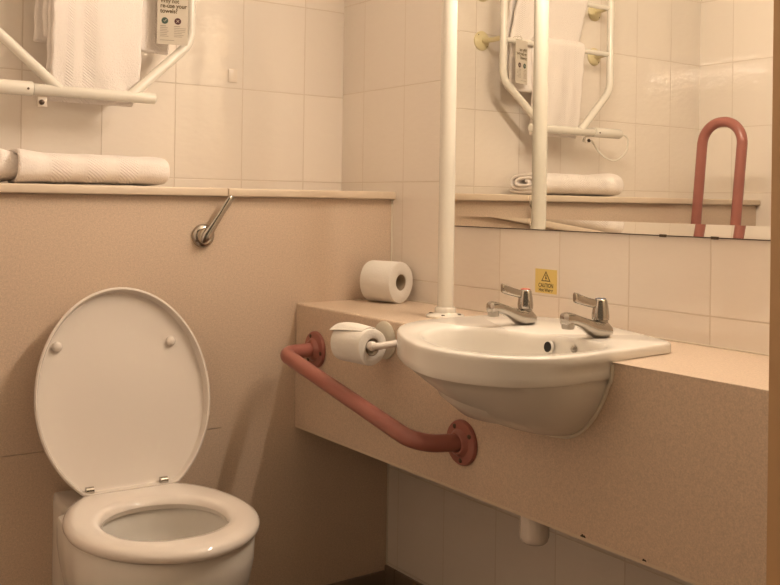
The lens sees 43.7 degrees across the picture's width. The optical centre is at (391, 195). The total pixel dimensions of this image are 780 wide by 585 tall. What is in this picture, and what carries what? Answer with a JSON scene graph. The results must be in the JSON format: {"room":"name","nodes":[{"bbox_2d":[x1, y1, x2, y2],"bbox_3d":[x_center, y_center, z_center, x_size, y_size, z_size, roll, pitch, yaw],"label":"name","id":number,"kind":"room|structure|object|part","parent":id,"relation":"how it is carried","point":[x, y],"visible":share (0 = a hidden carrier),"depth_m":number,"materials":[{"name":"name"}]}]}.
{"room":"accessible hotel bathroom","nodes":[
{"label":"accessible hotel bathroom","id":0,"kind":"room"},
{"bbox_2d":[0,0,343,198],"bbox_3d":[-0.858,-0.112,2.424,1.680,2.400,0.100,1,0,-35],"label":"wall","id":1,"kind":"structure","parent":0,"point":[279,126],"depth_m":2.65,"materials":[{"name":"beige tile"}]},
{"bbox_2d":[0,0,195,106],"bbox_3d":[-0.754,-0.598,2.340,0.597,0.899,0.163,1,0,-35],"label":"towel rail","id":2,"kind":"object","parent":1,"relation":"attached to","point":[52,87],"visible":0.81,"depth_m":2.27,"materials":[{"name":"beige metal"}]},
{"bbox_3d":[-0.802,-0.219,2.236,0.022,0.028,0.006,1,0,-35],"label":"junction plate","id":3,"kind":"part","parent":2,"relation":"part of","materials":[{"name":"beige plastic"}]},
{"bbox_2d":[46,0,142,106],"bbox_3d":[-0.707,-0.382,2.327,0.224,0.324,0.053,1,0,-35],"label":"towel","id":4,"kind":"object","parent":2,"relation":"hanging from","point":[91,43],"visible":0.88,"depth_m":2.31,"materials":[{"name":"white fabric"}]},
{"bbox_2d":[33,0,168,54],"bbox_3d":[-0.690,-0.529,2.364,0.323,0.344,0.087,1,0,-35],"label":"towel","id":5,"kind":"object","parent":2,"relation":"hanging from","point":[149,44],"visible":0.16,"depth_m":2.41,"materials":[{"name":"white fabric"}]},
{"bbox_2d":[157,0,187,45],"bbox_3d":[-0.547,-0.452,2.431,0.075,0.154,0.039,1,0,-18],"label":"card","id":6,"kind":"object","parent":2,"relation":"hanging from","point":[172,15],"visible":1,"depth_m":2.41,"materials":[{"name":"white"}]},
{"bbox_2d":[160,25,184,40],"bbox_3d":[-0.541,-0.403,2.413,0.062,0.037,0.001,1,0,-18],"label":"print","id":7,"kind":"object","parent":6,"relation":"attached to","point":[167,32],"depth_m":2.41},
{"bbox_2d":[228,69,236,82],"bbox_3d":[-0.433,-0.328,2.662,0.027,0.036,0.004,1,0,-35],"label":"pad","id":8,"kind":"object","parent":1,"relation":"attached to","point":[232,73],"visible":1,"depth_m":2.66,"materials":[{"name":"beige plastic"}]},
{"bbox_2d":[341,0,770,584],"bbox_3d":[0.391,-0.094,2.204,0.100,2.400,1.909,1,0,-35],"label":"wall","id":9,"kind":"structure","parent":0,"point":[707,291],"depth_m":2.35,"materials":[{"name":"beige tile"}]},
{"bbox_2d":[386,200,392,563],"bbox_3d":[-0.005,0.507,2.654,0.004,0.991,0.004,1,0,-35],"label":"trim","id":10,"kind":"structure","parent":9,"relation":"attached to","point":[391,200],"depth_m":2.65,"materials":[{"name":"white plastic"}]},
{"bbox_2d":[384,565,422,584],"bbox_3d":[0.402,1.056,2.064,0.009,0.098,1.440,1,0,-35],"label":"baseboard","id":11,"kind":"structure","parent":9,"relation":"attached to","point":[392,576],"depth_m":2.60,"materials":[{"name":"wood"}]},
{"bbox_2d":[280,299,768,584],"bbox_3d":[0.250,0.436,1.947,0.409,0.316,1.448,1,0,-35],"label":"vanity unit","id":12,"kind":"object","parent":9,"relation":"attached to","point":[670,475],"depth_m":1.64,"materials":[{"name":"beige laminate"}]},
{"bbox_3d":[-0.066,0.434,2.140,0.119,0.201,0.659,1,0,-35],"label":"grab rail","id":13,"kind":"part","parent":12,"relation":"part of","materials":[{"name":"metal"}]},
{"bbox_2d":[366,321,396,358],"bbox_3d":[-0.036,0.320,2.114,0.095,0.084,0.140,1,0,-35],"label":"toilet roll holder","id":14,"kind":"object","parent":12,"relation":"attached to","point":[384,327],"visible":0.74,"depth_m":2.13,"materials":[{"name":"beige plastic"}]},
{"bbox_2d":[330,322,385,365],"bbox_3d":[-0.073,0.319,2.109,0.079,0.086,0.106,1,0,-41],"label":"toilet roll","id":15,"kind":"object","parent":14,"relation":"hanging from","point":[349,340],"visible":0.96,"depth_m":2.08,"materials":[{"name":"white tissue paper"},{"name":"cardboard"}]},
{"bbox_3d":[-0.041,0.318,2.057,0.021,0.021,0.016,1,0,-35],"label":"knob","id":16,"kind":"part","parent":14,"relation":"part of","materials":[{"name":"white plastic"}]},
{"bbox_3d":[-0.033,0.316,2.110,0.091,0.020,0.116,1,0,-35],"label":"arm","id":17,"kind":"part","parent":14,"relation":"part of","materials":[{"name":"white plastic"}]},
{"bbox_3d":[-0.016,0.321,2.162,0.005,0.084,0.084,1,0,-35],"label":"plate","id":18,"kind":"part","parent":14,"relation":"part of","materials":[{"name":"beige plastic"}]},
{"bbox_2d":[296,299,768,405],"bbox_3d":[0.297,0.290,1.980,0.299,0.022,1.448,1,0,-35],"label":"countertop","id":19,"kind":"structure","parent":12,"relation":"on","point":[731,374],"depth_m":1.64,"materials":[{"name":"beige laminate"}]},
{"bbox_2d":[360,260,412,302],"bbox_3d":[-0.012,0.224,2.541,0.097,0.107,0.107,1,0,37],"label":"toilet roll","id":20,"kind":"object","parent":19,"relation":"on","point":[380,281],"visible":1,"depth_m":2.51,"materials":[{"name":"white paper"}]},
{"bbox_2d":[426,0,463,318],"bbox_3d":[0.135,-0.510,2.228,0.088,1.574,0.088,1,0,-35],"label":"support pole","id":21,"kind":"object","parent":19,"relation":"on","point":[444,308],"visible":0.95,"depth_m":2.21,"materials":[{"name":"beige metal"}]},
{"bbox_2d":[397,315,670,438],"bbox_3d":[0.229,0.344,1.828,0.510,0.173,0.510,1,0,-35],"label":"washbasin","id":22,"kind":"object","parent":19,"relation":"in","point":[542,377],"visible":0.9,"depth_m":1.63,"materials":[{"name":"white ceramic"}]},
{"bbox_2d":[486,284,536,324],"bbox_3d":[0.239,0.216,1.940,0.121,0.085,0.043,1,0,-38],"label":"tap","id":23,"kind":"object","parent":22,"relation":"on","point":[524,315],"visible":1,"depth_m":1.94,"materials":[{"name":"silver metal"}]},
{"bbox_3d":[0.243,0.190,1.943,0.064,0.031,0.008,1,0,-38],"label":"lever","id":24,"kind":"part","parent":23,"relation":"part of","materials":[{"name":"silver metal"}]},
{"bbox_3d":[0.271,0.208,1.965,0.032,0.040,0.032,1,0,5],"label":"handle","id":25,"kind":"part","parent":23,"relation":"part of","materials":[{"name":"silver metal"}]},
{"bbox_2d":[560,292,612,337],"bbox_3d":[0.353,0.217,1.766,0.121,0.085,0.043,1,0,-38],"label":"tap","id":26,"kind":"object","parent":22,"relation":"on","point":[598,327],"visible":1,"depth_m":1.76,"materials":[{"name":"silver metal"}]},
{"bbox_3d":[0.356,0.190,1.771,0.064,0.031,0.008,1,0,-34],"label":"lever","id":27,"kind":"part","parent":26,"relation":"part of","materials":[{"name":"silver metal"}]},
{"bbox_3d":[0.385,0.209,1.791,0.032,0.040,0.032,1,0,5],"label":"handle","id":28,"kind":"part","parent":26,"relation":"part of","materials":[{"name":"silver metal"}]},
{"bbox_2d":[406,299,768,355],"bbox_3d":[0.418,0.279,2.067,0.002,0.003,1.447,1,0,-35],"label":"trim","id":29,"kind":"structure","parent":19,"relation":"on","point":[406,299],"depth_m":1.85,"materials":[{"name":"white plastic"}]},
{"bbox_2d":[520,516,548,545],"bbox_3d":[0.362,0.580,1.889,0.289,0.145,0.060,1,0,-35],"label":"trap","id":30,"kind":"object","parent":12,"relation":"attached to","point":[532,533],"visible":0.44,"depth_m":1.80,"materials":[{"name":"white plastic"}]},
{"bbox_2d":[535,268,556,294],"bbox_3d":[0.346,0.191,2.173,0.001,0.054,0.068,1,0,-35],"label":"sticker","id":31,"kind":"object","parent":9,"relation":"attached to","point":[545,279],"visible":1,"depth_m":2.17,"materials":[{"name":"yellow plastic"}]},
{"bbox_2d":[455,0,773,240],"bbox_3d":[0.489,-0.287,1.978,0.009,0.734,1.128,1,0,-35],"label":"wall mirror","id":32,"kind":"object","parent":9,"relation":"attached to","point":[634,117],"visible":0.98,"depth_m":2.01,"materials":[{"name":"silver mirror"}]},
{"bbox_3d":[0.359,1.146,0.683,1.880,0.100,4.359,1,0,-35],"label":"floor","id":33,"kind":"structure","parent":0,"visible":0},
{"bbox_2d":[34,287,259,584],"bbox_3d":[-0.482,0.648,1.963,0.385,0.887,0.563,1,0,-33],"label":"toilet","id":34,"kind":"object","parent":33,"relation":"on","point":[122,387],"visible":1,"depth_m":2.07,"materials":[{"name":"white ceramic"}]},
{"bbox_3d":[-0.583,0.416,2.128,0.385,0.425,0.131,1,0,-33],"label":"lid","id":35,"kind":"part","parent":34,"relation":"part of","materials":[{"name":"white plastic"}]},
{"bbox_3d":[-0.445,0.636,1.906,0.366,0.026,0.428,1,0,-33],"label":"seat","id":36,"kind":"part","parent":34,"relation":"part of","materials":[{"name":"white plastic"}]},
{"bbox_2d":[0,183,395,584],"bbox_3d":[-0.758,0.532,2.266,1.678,1.113,0.278,1,0,-35],"label":"half wall","id":37,"kind":"structure","parent":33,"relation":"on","point":[320,504],"depth_m":2.38,"materials":[{"name":"beige laminate"}]},
{"bbox_2d":[0,148,169,185],"bbox_3d":[-0.735,-0.065,2.274,0.439,0.079,0.180,1,0,-35],"label":"rolled towel","id":38,"kind":"object","parent":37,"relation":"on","point":[17,165],"visible":1,"depth_m":2.21,"materials":[{"name":"white fabric"}]},
{"bbox_3d":[-0.661,0.825,2.201,0.586,0.530,0.018,1,0,-35],"label":"panel","id":39,"kind":"part","parent":37,"relation":"part of","materials":[{"name":"beige laminate"}]},
{"bbox_3d":[-0.653,0.278,2.204,0.586,0.560,0.018,1,0,-35],"label":"panel","id":40,"kind":"part","parent":37,"relation":"part of","materials":[{"name":"beige laminate"}]},
{"bbox_2d":[191,195,233,247],"bbox_3d":[-0.426,0.061,2.331,0.094,0.127,0.037,1,0,-35],"label":"flush lever","id":41,"kind":"object","parent":37,"relation":"attached to","point":[202,235],"visible":1,"depth_m":2.32,"materials":[{"name":"silver metal"}]},
{"bbox_3d":[-0.415,0.056,2.329,0.081,0.116,0.015,1,0,-30],"label":"lever","id":42,"kind":"part","parent":41,"relation":"part of","materials":[{"name":"silver metal"}]},
{"bbox_3d":[-0.215,0.553,2.518,0.500,1.092,0.018,1,0,-35],"label":"panel","id":43,"kind":"part","parent":37,"relation":"part of","materials":[{"name":"beige laminate"}]},
{"bbox_2d":[327,570,384,584],"bbox_3d":[-0.694,1.047,2.162,1.660,0.085,0.009,1,0,-35],"label":"baseboard","id":44,"kind":"structure","parent":37,"relation":"attached to","point":[376,578],"depth_m":2.61,"materials":[{"name":"wood"}]},
{"bbox_3d":[0.192,-0.105,0.951,1.680,2.400,0.100,1,0,-35],"label":"wall","id":45,"kind":"structure","parent":0,"visible":0},
{"bbox_2d":[766,0,779,584],"bbox_3d":[0.101,0.049,0.870,1.142,2.090,0.128,1,0,-35],"label":"door","id":46,"kind":"structure","parent":45,"relation":"in","point":[773,483],"depth_m":1.21,"materials":[{"name":"brown wood"}]}
]}

